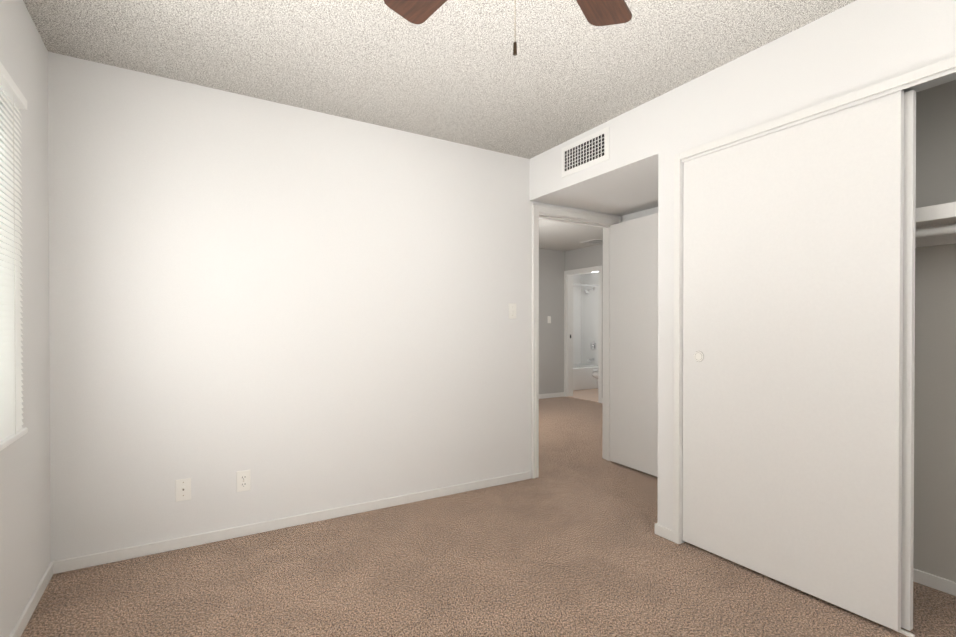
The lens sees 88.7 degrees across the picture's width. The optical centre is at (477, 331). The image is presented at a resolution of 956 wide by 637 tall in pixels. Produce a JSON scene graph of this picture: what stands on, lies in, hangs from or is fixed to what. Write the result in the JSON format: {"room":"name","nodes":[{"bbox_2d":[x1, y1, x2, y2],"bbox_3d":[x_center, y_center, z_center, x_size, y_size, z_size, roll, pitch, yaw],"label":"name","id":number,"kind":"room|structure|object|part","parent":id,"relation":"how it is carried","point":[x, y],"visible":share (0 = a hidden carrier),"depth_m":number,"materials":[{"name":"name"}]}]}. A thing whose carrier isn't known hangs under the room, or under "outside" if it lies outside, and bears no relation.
{"room":"empty bedroom","nodes":[
{"label":"empty bedroom","id":0,"kind":"room"},
{"bbox_2d":[0,0,50,636],"bbox_3d":[-0.987,-0.070,0.491,0.120,2.440,4.356,0,0,-31],"label":"wall","id":1,"kind":"structure","parent":0,"point":[25,543],"depth_m":1.98,"materials":[{"name":"paint"}]},
{"bbox_2d":[0,62,27,450],"bbox_3d":[-1.294,-0.232,1.177,0.058,1.225,1.450,0,0,-31],"label":"mini blind","id":2,"kind":"object","parent":1,"relation":"attached to","point":[12,429],"visible":1,"depth_m":1.68,"materials":[{"name":"white plastic"}]},
{"bbox_2d":[9,561,56,636],"bbox_3d":[-0.929,1.121,0.534,0.015,0.058,4.116,0,0,-31],"label":"baseboard","id":3,"kind":"structure","parent":1,"relation":"attached to","point":[20,626],"depth_m":1.99,"materials":[{"name":"white wood"}]},
{"bbox_2d":[48,52,620,561],"bbox_3d":[0.550,-0.093,3.899,6.280,2.440,0.120,0,0,-31],"label":"wall","id":4,"kind":"structure","parent":0,"point":[296,310],"depth_m":2.76,"materials":[{"name":"paint"}]},
{"bbox_2d":[175,478,190,501],"bbox_3d":[-1.542,0.831,2.558,0.070,0.114,0.017,0,0,-31],"label":"outlet","id":5,"kind":"object","parent":4,"relation":"attached to","point":[182,489],"visible":1,"depth_m":2.56,"materials":[{"name":"white plastic"}]},
{"bbox_2d":[237,470,250,491],"bbox_3d":[-1.299,0.830,2.710,0.070,0.114,0.008,0,0,-31],"label":"duplex electrical outlet","id":6,"kind":"object","parent":4,"relation":"attached to","point":[243,480],"visible":1,"depth_m":2.71,"materials":[{"name":"white plastic"}]},
{"bbox_2d":[57,471,529,572],"bbox_3d":[-0.787,1.104,3.017,2.770,0.058,0.015,0,0,-31],"label":"baseboard","id":7,"kind":"structure","parent":4,"relation":"attached to","point":[79,562],"depth_m":2.76,"materials":[{"name":"white wood"}]},
{"bbox_2d":[509,303,515,318],"bbox_3d":[0.260,-0.150,3.643,0.070,0.114,0.018,0,0,-31],"label":"bedroom light switch","id":8,"kind":"object","parent":4,"relation":"attached to","point":[512,310],"visible":1,"depth_m":3.65,"materials":[{"name":"white plastic"}]},
{"bbox_2d":[531,203,620,478],"bbox_3d":[0.785,0.075,4.043,0.956,2.103,0.168,0,0,-31],"label":"door frame","id":9,"kind":"structure","parent":4,"relation":"attached to","point":[605,222],"depth_m":3.92,"materials":[{"name":"white wood"}]},
{"bbox_2d":[610,213,657,476],"bbox_3d":[1.312,0.105,3.825,0.188,2.017,0.822,0,0,-31],"label":"bedroom door","id":10,"kind":"structure","parent":4,"relation":"in","point":[633,343],"depth_m":3.94,"materials":[{"name":"white wood"}]},
{"bbox_2d":[23,0,855,250],"bbox_3d":[1.169,-1.367,4.470,8.300,0.100,9.300,0,0,-31],"label":"ceiling","id":11,"kind":"structure","parent":0,"point":[456,71],"depth_m":2.28,"materials":[{"name":"white paint"}]},
{"bbox_2d":[384,0,631,55],"bbox_3d":[0.099,-0.948,1.080,1.105,0.688,1.105,0,0,-31],"label":"ceiling fan","id":12,"kind":"object","parent":11,"relation":"hanging from","point":[603,12],"visible":1,"depth_m":1.48,"materials":[{"name":"brown wood"}]},
{"bbox_3d":[-0.086,-0.982,1.325,0.139,0.036,0.490,0,1,-40],"label":"blade","id":13,"kind":"part","parent":12,"relation":"part of","materials":[{"name":"brown wood"}]},
{"bbox_3d":[0.301,-0.983,1.353,0.139,0.036,0.490,0,0,32],"label":"blade","id":14,"kind":"part","parent":12,"relation":"part of","materials":[{"name":"brown wood"}]},
{"bbox_2d":[580,239,602,243],"bbox_3d":[1.740,-1.329,7.271,0.300,0.012,0.340,0,0,-31],"label":"ceiling vent","id":15,"kind":"object","parent":11,"relation":"in","point":[595,241],"visible":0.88,"depth_m":7.23,"materials":[{"name":"white metal"}]},
{"bbox_2d":[21,397,955,636],"bbox_3d":[1.169,1.173,4.487,8.300,0.100,9.300,0,0,-31],"label":"floor carpet","id":16,"kind":"object","parent":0,"point":[568,542],"visible":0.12,"depth_m":2.23,"materials":[{"name":"brown carpet"}]},
{"bbox_2d":[568,388,597,401],"bbox_3d":[2.021,1.091,8.744,1.490,0.008,2.100,0,0,-31],"label":"floor","id":17,"kind":"structure","parent":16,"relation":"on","point":[589,394],"depth_m":8.41,"materials":[{"name":"beige tile"}]},
{"bbox_2d":[573,364,597,390],"bbox_3d":[1.725,0.877,9.346,1.366,0.412,0.758,0,0,-31],"label":"bathtub","id":18,"kind":"object","parent":17,"relation":"on","point":[583,378],"visible":0.33,"depth_m":9.07,"materials":[{"name":"white ceramic"}]},
{"bbox_2d":[592,369,597,383],"bbox_3d":[2.386,0.704,8.764,0.834,0.767,0.470,0,0,-31],"label":"toilet","id":19,"kind":"object","parent":17,"relation":"on","point":[595,373],"visible":0.12,"depth_m":8.56,"materials":[{"name":"white ceramic"}]},
{"bbox_2d":[539,249,562,393],"bbox_3d":[-0.391,-0.114,7.169,4.260,2.440,0.120,0,0,-31],"label":"wall","id":20,"kind":"structure","parent":0,"point":[554,265],"depth_m":8.07,"materials":[{"name":"grey paint"}]},
{"bbox_2d":[539,392,563,398],"bbox_3d":[-0.306,1.068,7.151,4.140,0.075,0.012,0,0,-31],"label":"baseboard","id":21,"kind":"structure","parent":20,"relation":"attached to","point":[551,395],"depth_m":8.06,"materials":[{"name":"white wood"}]},
{"bbox_2d":[573,275,580,286],"bbox_3d":[1.488,-0.131,9.711,1.350,2.440,0.120,0,0,-31],"label":"wall","id":22,"kind":"structure","parent":0,"point":[576,278],"depth_m":9.96,"materials":[{"name":"paint"}]},
{"bbox_2d":[573,286,598,364],"bbox_3d":[1.733,-0.109,9.327,1.368,1.560,0.789,0,0,-31],"label":"shower surround","id":23,"kind":"object","parent":22,"relation":"attached to","point":[585,318],"visible":0.31,"depth_m":9.90,"materials":[{"name":"white plastic"}]},
{"bbox_2d":[573,284,598,286],"bbox_3d":[1.906,-0.857,9.036,1.347,0.056,0.056,0,0,-31],"label":"shower rod","id":24,"kind":"object","parent":23,"relation":"attached to","point":[586,285],"visible":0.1,"depth_m":9.08,"materials":[{"name":"silver metal"}]},
{"bbox_2d":[585,287,596,360],"bbox_3d":[2.205,-0.139,9.654,0.202,1.465,0.176,0,0,-31],"label":"shower faucet set","id":25,"kind":"object","parent":23,"relation":"attached to","point":[593,345],"visible":1,"depth_m":9.67,"materials":[{"name":"silver metal"}]},
{"bbox_2d":[563,244,602,397],"bbox_3d":[1.990,-0.116,7.464,0.120,2.440,4.484,0,0,-31],"label":"wall","id":26,"kind":"structure","parent":0,"point":[591,256],"depth_m":7.83,"materials":[{"name":"grey paint"}]},
{"bbox_2d":[564,265,601,402],"bbox_3d":[1.726,0.046,7.886,0.140,2.109,0.864,0,0,-31],"label":"door frame","id":27,"kind":"structure","parent":26,"relation":"attached to","point":[568,332],"depth_m":8.17,"materials":[{"name":"grey wood"}]},
{"bbox_2d":[581,272,598,364],"bbox_3d":[2.709,-0.128,9.153,0.120,2.440,2.340,0,0,-31],"label":"wall","id":28,"kind":"structure","parent":0,"point":[590,279],"depth_m":9.79,"materials":[{"name":"paint"}]},
{"bbox_2d":[529,96,658,215],"bbox_3d":[1.124,-1.152,3.480,0.995,0.316,1.179,0,0,-31],"label":"soffit","id":29,"kind":"structure","parent":0,"point":[622,180],"depth_m":3.29,"materials":[{"name":"paint"}]},
{"bbox_2d":[562,126,608,177],"bbox_3d":[0.697,-1.168,3.214,0.011,0.205,0.440,0,0,-31],"label":"air vent register","id":30,"kind":"object","parent":29,"relation":"attached to","point":[587,152],"visible":1,"depth_m":3.19,"materials":[{"name":"white metal"}]},
{"bbox_2d":[621,207,657,221],"bbox_3d":[1.638,-0.091,3.714,0.120,2.440,1.324,0,0,-31],"label":"wall","id":31,"kind":"structure","parent":0,"point":[635,215],"depth_m":4.07,"materials":[{"name":"paint"}]},
{"bbox_2d":[657,0,955,543],"bbox_3d":[1.817,-0.077,1.501,0.120,2.440,2.937,0,0,-31],"label":"wall","id":32,"kind":"structure","parent":0,"point":[856,45],"depth_m":2.24,"materials":[{"name":"paint"}]},
{"bbox_2d":[654,523,672,538],"bbox_3d":[1.420,1.104,2.979,0.992,0.058,0.042,0,0,-31],"label":"baseboard","id":33,"kind":"structure","parent":32,"relation":"attached to","point":[664,532],"depth_m":2.69,"materials":[{"name":"white wood"}]},
{"bbox_2d":[682,90,903,631],"bbox_3d":[1.343,0.110,2.222,0.034,2.025,0.921,0,0,-31],"label":"closet door","id":34,"kind":"structure","parent":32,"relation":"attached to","point":[792,337],"depth_m":2.11,"materials":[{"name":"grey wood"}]},
{"bbox_2d":[673,56,955,636],"bbox_3d":[1.601,0.101,1.842,0.128,2.081,1.914,0,0,-31],"label":"trim","id":35,"kind":"structure","parent":32,"relation":"attached to","point":[932,75],"depth_m":2.30,"materials":[{"name":"white wood"}]},
{"bbox_2d":[901,90,915,630],"bbox_3d":[1.393,0.110,2.226,0.034,2.025,0.921,0,0,-31],"label":"closet door","id":36,"kind":"structure","parent":32,"relation":"in","point":[908,369],"depth_m":1.84,"materials":[{"name":"white wood"}]},
{"bbox_2d":[913,568,955,595],"bbox_3d":[1.855,1.111,2.003,0.460,0.058,1.842,0,0,-31],"label":"baseboard","id":37,"kind":"structure","parent":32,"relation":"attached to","point":[935,582],"depth_m":2.16,"materials":[{"name":"white wood"}]},
{"bbox_2d":[913,80,955,581],"bbox_3d":[2.134,-0.081,2.094,0.120,2.440,1.962,0,0,-31],"label":"wall","id":38,"kind":"structure","parent":0,"point":[935,432],"depth_m":2.15,"materials":[{"name":"paint"}]},
{"bbox_2d":[915,202,955,247],"bbox_3d":[1.864,-0.427,1.998,0.439,0.116,1.840,0,0,-31],"label":"closet shelf","id":39,"kind":"object","parent":38,"relation":"attached to","point":[935,225],"visible":0.06,"depth_m":1.95,"materials":[{"name":"white wood"}]}
]}

